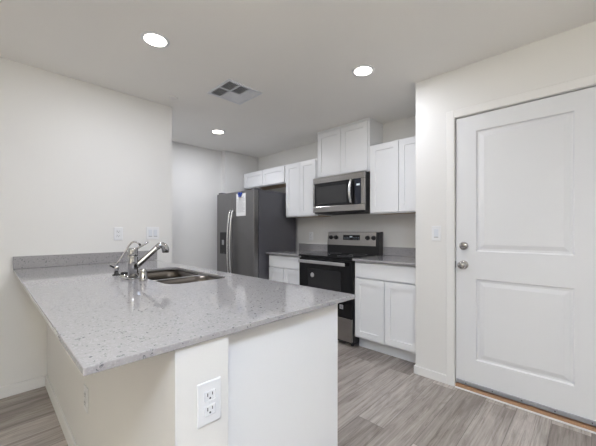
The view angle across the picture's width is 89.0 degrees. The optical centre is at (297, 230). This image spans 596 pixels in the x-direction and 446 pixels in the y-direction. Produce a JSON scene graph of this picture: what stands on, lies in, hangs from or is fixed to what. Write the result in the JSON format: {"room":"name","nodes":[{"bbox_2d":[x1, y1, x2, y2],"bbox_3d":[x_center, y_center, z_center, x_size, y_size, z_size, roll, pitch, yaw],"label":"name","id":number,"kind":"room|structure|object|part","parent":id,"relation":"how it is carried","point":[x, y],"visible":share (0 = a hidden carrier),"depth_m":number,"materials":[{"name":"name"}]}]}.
{"room":"kitchen","nodes":[
{"label":"kitchen","id":0,"kind":"room"},
{"bbox_2d":[0,57,171,386],"bbox_3d":[-2.984,-0.022,1.347,0.120,2.430,4.820,0,0,44],"label":"wall","id":1,"kind":"structure","parent":0,"point":[80,161],"depth_m":2.41,"materials":[{"name":"paint"}]},
{"bbox_2d":[0,375,44,398],"bbox_3d":[-3.236,1.151,0.991,0.013,0.083,3.719,0,0,44],"label":"baseboard","id":2,"kind":"structure","parent":1,"relation":"attached to","point":[38,382],"depth_m":2.23,"materials":[{"name":"paint"}]},
{"bbox_2d":[13,250,156,268],"bbox_3d":[-1.712,0.233,2.557,0.020,0.090,1.012,0,0,44],"label":"backsplash","id":3,"kind":"structure","parent":1,"relation":"attached to","point":[19,262],"depth_m":2.43,"materials":[{"name":"stone"}]},
{"bbox_2d":[114,227,122,239],"bbox_3d":[-1.593,0.027,2.689,0.008,0.117,0.072,0,0,44],"label":"wall outlet","id":4,"kind":"object","parent":1,"relation":"attached to","point":[118,231],"visible":1,"depth_m":2.69,"materials":[{"name":"white plastic"}]},
{"bbox_2d":[146,227,158,238],"bbox_3d":[-1.389,0.023,2.899,0.009,0.117,0.118,0,0,44],"label":"light switch","id":5,"kind":"object","parent":1,"relation":"attached to","point":[151,232],"visible":1,"depth_m":2.90,"materials":[{"name":"white plastic"}]},
{"bbox_2d":[47,323,227,445],"bbox_3d":[-1.069,0.746,1.607,2.268,0.895,0.155,0,0,44],"label":"wall","id":6,"kind":"structure","parent":0,"point":[151,401],"depth_m":0.90,"materials":[{"name":"paint"}]},
{"bbox_2d":[45,375,76,445],"bbox_3d":[-1.123,1.151,1.542,2.255,0.083,0.013,0,0,44],"label":"baseboard","id":7,"kind":"structure","parent":6,"relation":"attached to","point":[69,437],"depth_m":1.86,"materials":[{"name":"paint"}]},
{"bbox_2d":[84,384,87,413],"bbox_3d":[-0.996,0.788,1.422,0.072,0.117,0.008,0,0,44],"label":"wall outlet","id":8,"kind":"object","parent":6,"relation":"attached to","point":[85,386],"visible":1,"depth_m":1.41,"materials":[{"name":"white plastic"}]},
{"bbox_2d":[197,376,220,428],"bbox_3d":[-0.241,0.467,0.826,0.008,0.117,0.072,0,0,44],"label":"wall outlet","id":9,"kind":"object","parent":6,"relation":"attached to","point":[208,392],"visible":1,"depth_m":0.82,"materials":[{"name":"white plastic"}]},
{"bbox_2d":[204,388,215,402],"bbox_3d":[-0.239,0.448,0.824,0.004,0.027,0.033,0,0,44],"label":"receptacle","id":10,"kind":"object","parent":9,"relation":"attached to","point":[209,393],"depth_m":0.82,"materials":[{"name":"grey plastic"}]},
{"bbox_2d":[204,403,215,416],"bbox_3d":[-0.239,0.486,0.824,0.004,0.027,0.033,0,0,44],"label":"receptacle","id":11,"kind":"object","parent":9,"relation":"attached to","point":[209,408],"depth_m":0.82,"materials":[{"name":"grey plastic"}]},
{"bbox_2d":[172,141,257,270],"bbox_3d":[-1.428,-0.022,4.532,0.240,2.430,2.160,0,0,44],"label":"wall","id":12,"kind":"structure","parent":0,"point":[199,174],"depth_m":4.49,"materials":[{"name":"paint"}]},
{"bbox_2d":[0,0,595,157],"bbox_3d":[-0.558,-1.287,0.416,7.420,0.100,6.860,0,0,44],"label":"ceiling","id":13,"kind":"structure","parent":0,"point":[302,56],"depth_m":2.06,"materials":[{"name":"paint"}]},
{"bbox_2d":[141,31,169,47],"bbox_3d":[-0.922,-1.230,1.961,0.172,0.011,0.172,0,0,44],"label":"recessed light","id":14,"kind":"object","parent":13,"relation":"in","point":[154,39],"visible":1,"depth_m":1.94,"materials":[{"name":"white plastic"}]},
{"bbox_2d":[211,129,224,133],"bbox_3d":[-0.998,-1.230,3.779,0.172,0.011,0.172,0,0,44],"label":"recessed light","id":15,"kind":"object","parent":13,"relation":"in","point":[216,131],"visible":1,"depth_m":3.76,"materials":[{"name":"white plastic"}]},
{"bbox_2d":[207,79,261,104],"bbox_3d":[-0.564,-1.231,2.709,0.345,0.011,0.351,0,0,44],"label":"ceiling vent","id":16,"kind":"object","parent":13,"relation":"in","point":[230,90],"visible":1,"depth_m":2.69,"materials":[{"name":"white metal"}]},
{"bbox_2d":[352,65,374,76],"bbox_3d":[0.502,-1.230,2.340,0.172,0.011,0.172,0,0,44],"label":"recessed light","id":17,"kind":"object","parent":13,"relation":"in","point":[362,70],"visible":1,"depth_m":2.33,"materials":[{"name":"white plastic"}]},
{"bbox_2d":[0,340,595,445],"bbox_3d":[-0.558,1.233,0.416,7.420,0.080,6.860,0,0,44],"label":"floor","id":18,"kind":"structure","parent":0,"point":[382,401],"depth_m":1.93,"materials":[{"name":"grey wood"}]},
{"bbox_2d":[217,188,295,279],"bbox_3d":[-0.643,0.318,4.434,0.885,1.750,0.848,0,0,44],"label":"refrigerator","id":19,"kind":"object","parent":18,"relation":"on","point":[243,242],"visible":0.66,"depth_m":4.12,"materials":[{"name":"grey metal"}]},
{"bbox_3d":[-1.030,0.282,4.381,0.402,1.631,0.078,0,0,44],"label":"door","id":20,"kind":"part","parent":19,"relation":"part of","materials":[{"name":"metal"}]},
{"bbox_3d":[-0.959,0.223,4.205,0.027,1.016,0.080,0,0,44],"label":"handle","id":21,"kind":"part","parent":19,"relation":"part of","materials":[{"name":"silver metal"}]},
{"bbox_3d":[-0.916,0.223,4.163,0.027,1.016,0.080,0,0,44],"label":"handle","id":22,"kind":"part","parent":19,"relation":"part of","materials":[{"name":"silver metal"}]},
{"bbox_2d":[236,193,245,215],"bbox_3d":[-0.768,-0.349,4.071,0.210,0.300,0.002,0,0,44],"label":"paper sheet","id":23,"kind":"object","parent":19,"relation":"attached to","point":[240,201],"visible":1,"depth_m":4.06,"materials":[{"name":"white paper"}]},
{"bbox_3d":[-0.710,0.282,4.071,0.477,1.631,0.078,0,0,44],"label":"door","id":24,"kind":"part","parent":19,"relation":"part of","materials":[{"name":"metal"}]},
{"bbox_2d":[228,304,337,445],"bbox_3d":[-0.827,0.746,1.880,2.229,0.895,0.572,0,0,44],"label":"base cabinet","id":25,"kind":"object","parent":18,"relation":"on","point":[283,374],"visible":0.2,"depth_m":1.09,"materials":[{"name":"paint"}]},
{"bbox_2d":[13,260,354,375],"bbox_3d":[-0.910,0.288,1.763,2.277,0.018,0.989,0,0,44],"label":"countertop","id":26,"kind":"structure","parent":25,"relation":"on","point":[103,320],"depth_m":1.13,"materials":[{"name":"stone"}]},
{"bbox_2d":[119,271,127,276],"bbox_3d":[-1.053,0.264,1.838,0.060,0.031,0.060,0,0,44],"label":"cover","id":27,"kind":"object","parent":26,"relation":"on","point":[124,273],"visible":0.8,"depth_m":1.82,"materials":[{"name":"silver metal"}]},
{"bbox_2d":[110,241,140,275],"bbox_3d":[-1.089,0.172,1.923,0.194,0.214,0.048,0,0,-14],"label":"tap","id":28,"kind":"object","parent":26,"relation":"on","point":[116,268],"visible":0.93,"depth_m":1.91,"materials":[{"name":"silver metal"}]},
{"bbox_2d":[138,269,147,280],"bbox_3d":[-0.872,0.247,1.706,0.046,0.064,0.046,0,0,44],"label":"air gap","id":29,"kind":"object","parent":26,"relation":"on","point":[142,272],"visible":1,"depth_m":1.69,"materials":[{"name":"silver metal"}]},
{"bbox_2d":[126,242,168,279],"bbox_3d":[-0.892,0.171,1.808,0.233,0.216,0.068,0,0,-35],"label":"kitchen faucet","id":30,"kind":"object","parent":26,"relation":"on","point":[134,263],"visible":1,"depth_m":1.76,"materials":[{"name":"silver metal"}]},
{"bbox_3d":[-0.902,0.155,1.804,0.142,0.136,0.035,0,0,-37],"label":"spout","id":31,"kind":"part","parent":30,"relation":"part of","materials":[{"name":"silver metal"}]},
{"bbox_2d":[138,269,220,283],"bbox_3d":[-0.812,0.394,1.954,0.824,0.190,0.389,0,0,44],"label":"sink","id":32,"kind":"object","parent":26,"relation":"in","point":[172,276],"visible":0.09,"depth_m":2.17,"materials":[{"name":"metal"}]},
{"bbox_3d":[-0.934,0.395,2.076,0.440,0.186,0.375,0,0,44],"label":"bowl","id":33,"kind":"part","parent":32,"relation":"part of","materials":[{"name":"metal"}]},
{"bbox_3d":[-0.645,0.395,1.795,0.324,0.186,0.375,0,0,44],"label":"bowl","id":34,"kind":"part","parent":32,"relation":"part of","materials":[{"name":"metal"}]},
{"bbox_2d":[269,254,300,284],"bbox_3d":[0.033,0.749,4.020,0.581,0.889,0.618,0,0,44],"label":"base cabinet","id":35,"kind":"object","parent":18,"relation":"on","point":[283,268],"visible":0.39,"depth_m":3.79,"materials":[{"name":"paint"}]},
{"bbox_3d":[-0.277,0.768,3.903,0.276,0.582,0.020,0,0,44],"label":"door","id":36,"kind":"part","parent":35,"relation":"part of","materials":[{"name":"paint"}]},
{"bbox_3d":[-0.175,0.393,3.805,0.557,0.144,0.020,0,0,44],"label":"drawer","id":37,"kind":"part","parent":35,"relation":"part of","materials":[{"name":"paint"}]},
{"bbox_3d":[-0.074,0.768,3.707,0.276,0.582,0.020,0,0,44],"label":"door","id":38,"kind":"part","parent":35,"relation":"part of","materials":[{"name":"paint"}]},
{"bbox_2d":[266,250,325,255],"bbox_3d":[0.013,0.292,4.020,0.592,0.022,0.647,0,0,44],"label":"countertop","id":39,"kind":"structure","parent":35,"relation":"on","point":[290,252],"depth_m":3.91,"materials":[{"name":"stone"}]},
{"bbox_2d":[298,232,382,345],"bbox_3d":[0.481,0.603,3.522,0.748,1.180,0.669,0,0,44],"label":"range","id":40,"kind":"object","parent":18,"relation":"on","point":[333,269],"visible":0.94,"depth_m":3.34,"materials":[{"name":"black metal"}]},
{"bbox_3d":[0.252,0.348,3.310,0.650,0.038,0.047,0,0,44],"label":"handle","id":41,"kind":"part","parent":40,"relation":"part of","materials":[{"name":"silver metal"}]},
{"bbox_3d":[0.288,0.603,3.326,0.732,0.580,0.028,0,0,44],"label":"oven door","id":42,"kind":"part","parent":40,"relation":"part of","materials":[{"name":"black glass"}]},
{"bbox_2d":[299,252,377,259],"bbox_3d":[0.467,0.286,3.511,0.744,0.020,0.548,0,0,44],"label":"cooktop","id":43,"kind":"object","parent":40,"relation":"in","point":[321,255],"depth_m":3.44,"materials":[{"name":"grey glass"}]},
{"bbox_3d":[0.289,1.020,3.327,0.732,0.237,0.026,0,0,44],"label":"storage drawer","id":44,"kind":"part","parent":40,"relation":"part of","materials":[{"name":"silver metal"}]},
{"bbox_3d":[0.639,0.099,3.705,0.704,0.161,0.019,0,0,44],"label":"control panel","id":45,"kind":"part","parent":40,"relation":"part of","materials":[{"name":"silver metal"}]},
{"bbox_2d":[355,261,415,362],"bbox_3d":[1.022,0.749,3.060,0.668,0.889,0.618,0,0,44],"label":"base cabinet","id":46,"kind":"object","parent":18,"relation":"on","point":[385,294],"visible":0.68,"depth_m":2.83,"materials":[{"name":"paint"}]},
{"bbox_3d":[0.698,0.768,2.959,0.319,0.582,0.020,0,0,44],"label":"door","id":47,"kind":"part","parent":46,"relation":"part of","materials":[{"name":"paint"}]},
{"bbox_2d":[352,255,415,265],"bbox_3d":[1.013,0.292,3.050,0.671,0.022,0.647,0,0,44],"label":"countertop","id":48,"kind":"structure","parent":46,"relation":"on","point":[387,259],"depth_m":2.96,"materials":[{"name":"stone"}]},
{"bbox_3d":[0.814,0.393,2.846,0.644,0.144,0.020,0,0,44],"label":"drawer","id":49,"kind":"part","parent":46,"relation":"part of","materials":[{"name":"paint"}]},
{"bbox_3d":[0.931,0.768,2.733,0.319,0.582,0.020,0,0,44],"label":"door","id":50,"kind":"part","parent":46,"relation":"part of","materials":[{"name":"paint"}]},
{"bbox_2d":[455,382,595,433],"bbox_3d":[1.535,1.180,2.074,0.816,0.026,0.125,0,0,44],"label":"trim","id":51,"kind":"structure","parent":18,"relation":"on","point":[507,400],"depth_m":2.00,"materials":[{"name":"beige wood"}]},
{"bbox_2d":[258,116,415,249],"bbox_3d":[1.874,-0.022,2.752,7.180,2.430,0.120,0,0,44],"label":"wall","id":52,"kind":"structure","parent":0,"point":[399,230],"depth_m":3.80,"materials":[{"name":"paint"}]},
{"bbox_2d":[244,165,285,189],"bbox_3d":[-0.424,-0.793,4.673,0.975,0.252,0.316,0,0,44],"label":"upper cabinet","id":53,"kind":"object","parent":52,"relation":"attached to","point":[272,178],"visible":0.83,"depth_m":4.53,"materials":[{"name":"paint"}]},
{"bbox_3d":[-0.698,-0.793,4.732,0.470,0.224,0.020,0,0,44],"label":"door","id":54,"kind":"part","parent":53,"relation":"part of","materials":[{"name":"paint"}]},
{"bbox_3d":[-0.357,-0.793,4.402,0.470,0.224,0.020,0,0,44],"label":"door","id":55,"kind":"part","parent":53,"relation":"part of","materials":[{"name":"paint"}]},
{"bbox_2d":[286,158,331,217],"bbox_3d":[0.136,-0.552,4.130,0.570,0.734,0.316,0,0,44],"label":"upper cabinet","id":56,"kind":"object","parent":52,"relation":"attached to","point":[300,176],"visible":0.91,"depth_m":4.01,"materials":[{"name":"paint"}]},
{"bbox_3d":[-0.065,-0.552,4.119,0.267,0.706,0.020,0,0,44],"label":"door","id":57,"kind":"part","parent":56,"relation":"part of","materials":[{"name":"paint"}]},
{"bbox_3d":[0.131,-0.552,3.929,0.267,0.706,0.020,0,0,44],"label":"door","id":58,"kind":"part","parent":56,"relation":"part of","materials":[{"name":"paint"}]},
{"bbox_2d":[309,232,312,239],"bbox_3d":[0.185,0.078,4.300,0.072,0.117,0.008,0,0,44],"label":"wall outlet","id":59,"kind":"object","parent":52,"relation":"attached to","point":[310,233],"visible":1,"depth_m":4.30,"materials":[{"name":"white plastic"}]},
{"bbox_2d":[299,243,326,251],"bbox_3d":[0.227,0.233,4.250,0.580,0.096,0.020,0,0,44],"label":"backsplash","id":60,"kind":"structure","parent":52,"relation":"attached to","point":[302,246],"depth_m":4.25,"materials":[{"name":"stone"}]},
{"bbox_2d":[317,117,382,177],"bbox_3d":[0.612,-0.944,3.669,0.749,0.586,0.316,0,0,44],"label":"upper cabinet","id":61,"kind":"object","parent":52,"relation":"attached to","point":[343,149],"visible":0.72,"depth_m":3.50,"materials":[{"name":"paint"}]},
{"bbox_3d":[0.380,-0.934,3.687,0.352,0.538,0.020,0,0,44],"label":"door","id":62,"kind":"part","parent":61,"relation":"part of","materials":[{"name":"paint"}]},
{"bbox_2d":[313,171,369,214],"bbox_3d":[0.562,-0.422,3.609,0.727,0.438,0.467,0,0,44],"label":"microwave","id":63,"kind":"object","parent":61,"relation":"attached to","point":[344,194],"visible":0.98,"depth_m":3.44,"materials":[{"name":"silver metal"}]},
{"bbox_3d":[0.420,-0.430,3.534,0.586,0.277,0.026,0,0,44],"label":"door","id":64,"kind":"part","parent":63,"relation":"part of","materials":[{"name":"black glass"}]},
{"bbox_3d":[0.573,-0.433,3.324,0.032,0.280,0.073,0,0,44],"label":"handle","id":65,"kind":"part","parent":63,"relation":"part of","materials":[{"name":"silver metal"}]},
{"bbox_3d":[0.659,-0.430,3.302,0.080,0.277,0.027,0,0,44],"label":"control panel","id":66,"kind":"part","parent":63,"relation":"part of","materials":[{"name":"black"}]},
{"bbox_3d":[0.614,-1.227,3.672,0.749,0.020,0.308,0,0,44],"label":"moulding","id":67,"kind":"part","parent":61,"relation":"part of","materials":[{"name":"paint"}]},
{"bbox_3d":[0.637,-0.934,3.438,0.352,0.538,0.020,0,0,44],"label":"door","id":68,"kind":"part","parent":61,"relation":"part of","materials":[{"name":"paint"}]},
{"bbox_2d":[370,136,415,214],"bbox_3d":[1.124,-0.553,3.172,0.677,0.744,0.316,0,0,44],"label":"upper cabinet","id":69,"kind":"object","parent":52,"relation":"attached to","point":[393,163],"visible":0.66,"depth_m":3.10,"materials":[{"name":"paint"}]},
{"bbox_3d":[0.904,-0.553,3.179,0.320,0.716,0.020,0,0,44],"label":"door","id":70,"kind":"part","parent":69,"relation":"part of","materials":[{"name":"paint"}]},
{"bbox_3d":[1.139,-0.553,2.952,0.320,0.716,0.020,0,0,44],"label":"door","id":71,"kind":"part","parent":69,"relation":"part of","materials":[{"name":"paint"}]},
{"bbox_2d":[383,247,415,256],"bbox_3d":[1.232,0.233,3.275,0.671,0.096,0.020,0,0,44],"label":"backsplash","id":72,"kind":"structure","parent":52,"relation":"attached to","point":[394,251],"depth_m":3.36,"materials":[{"name":"stone"}]},
{"bbox_2d":[416,21,595,374],"bbox_3d":[2.654,-0.022,1.414,3.958,2.430,0.715,0,0,44],"label":"wall","id":73,"kind":"structure","parent":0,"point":[569,55],"depth_m":2.39,"materials":[{"name":"paint"}]},
{"bbox_2d":[414,364,445,383],"bbox_3d":[1.093,1.159,2.480,0.258,0.068,0.097,0,0,44],"label":"baseboard","id":74,"kind":"structure","parent":73,"relation":"attached to","point":[437,376],"depth_m":2.44,"materials":[{"name":"paint"}]},
{"bbox_2d":[432,226,440,240],"bbox_3d":[1.102,0.021,2.414,0.072,0.117,0.009,0,0,44],"label":"light switch","id":75,"kind":"object","parent":73,"relation":"attached to","point":[436,230],"visible":1,"depth_m":2.41,"materials":[{"name":"white plastic"}]},
{"bbox_2d":[446,74,595,385],"bbox_3d":[1.541,0.137,2.078,0.944,2.113,0.141,0,0,44],"label":"door frame","id":76,"kind":"structure","parent":73,"relation":"attached to","point":[589,81],"depth_m":2.32,"materials":[{"name":"paint"}]},
{"bbox_2d":[455,86,595,425],"bbox_3d":[1.490,0.151,2.036,0.824,2.011,0.112,0,0,44],"label":"door","id":77,"kind":"structure","parent":76,"relation":"in","point":[525,263],"depth_m":2.01,"materials":[{"name":"paint"}]},
{"bbox_3d":[1.227,0.258,2.262,0.066,0.066,0.070,0,0,44],"label":"knob","id":78,"kind":"part","parent":77,"relation":"part of","materials":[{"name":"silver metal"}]}
]}

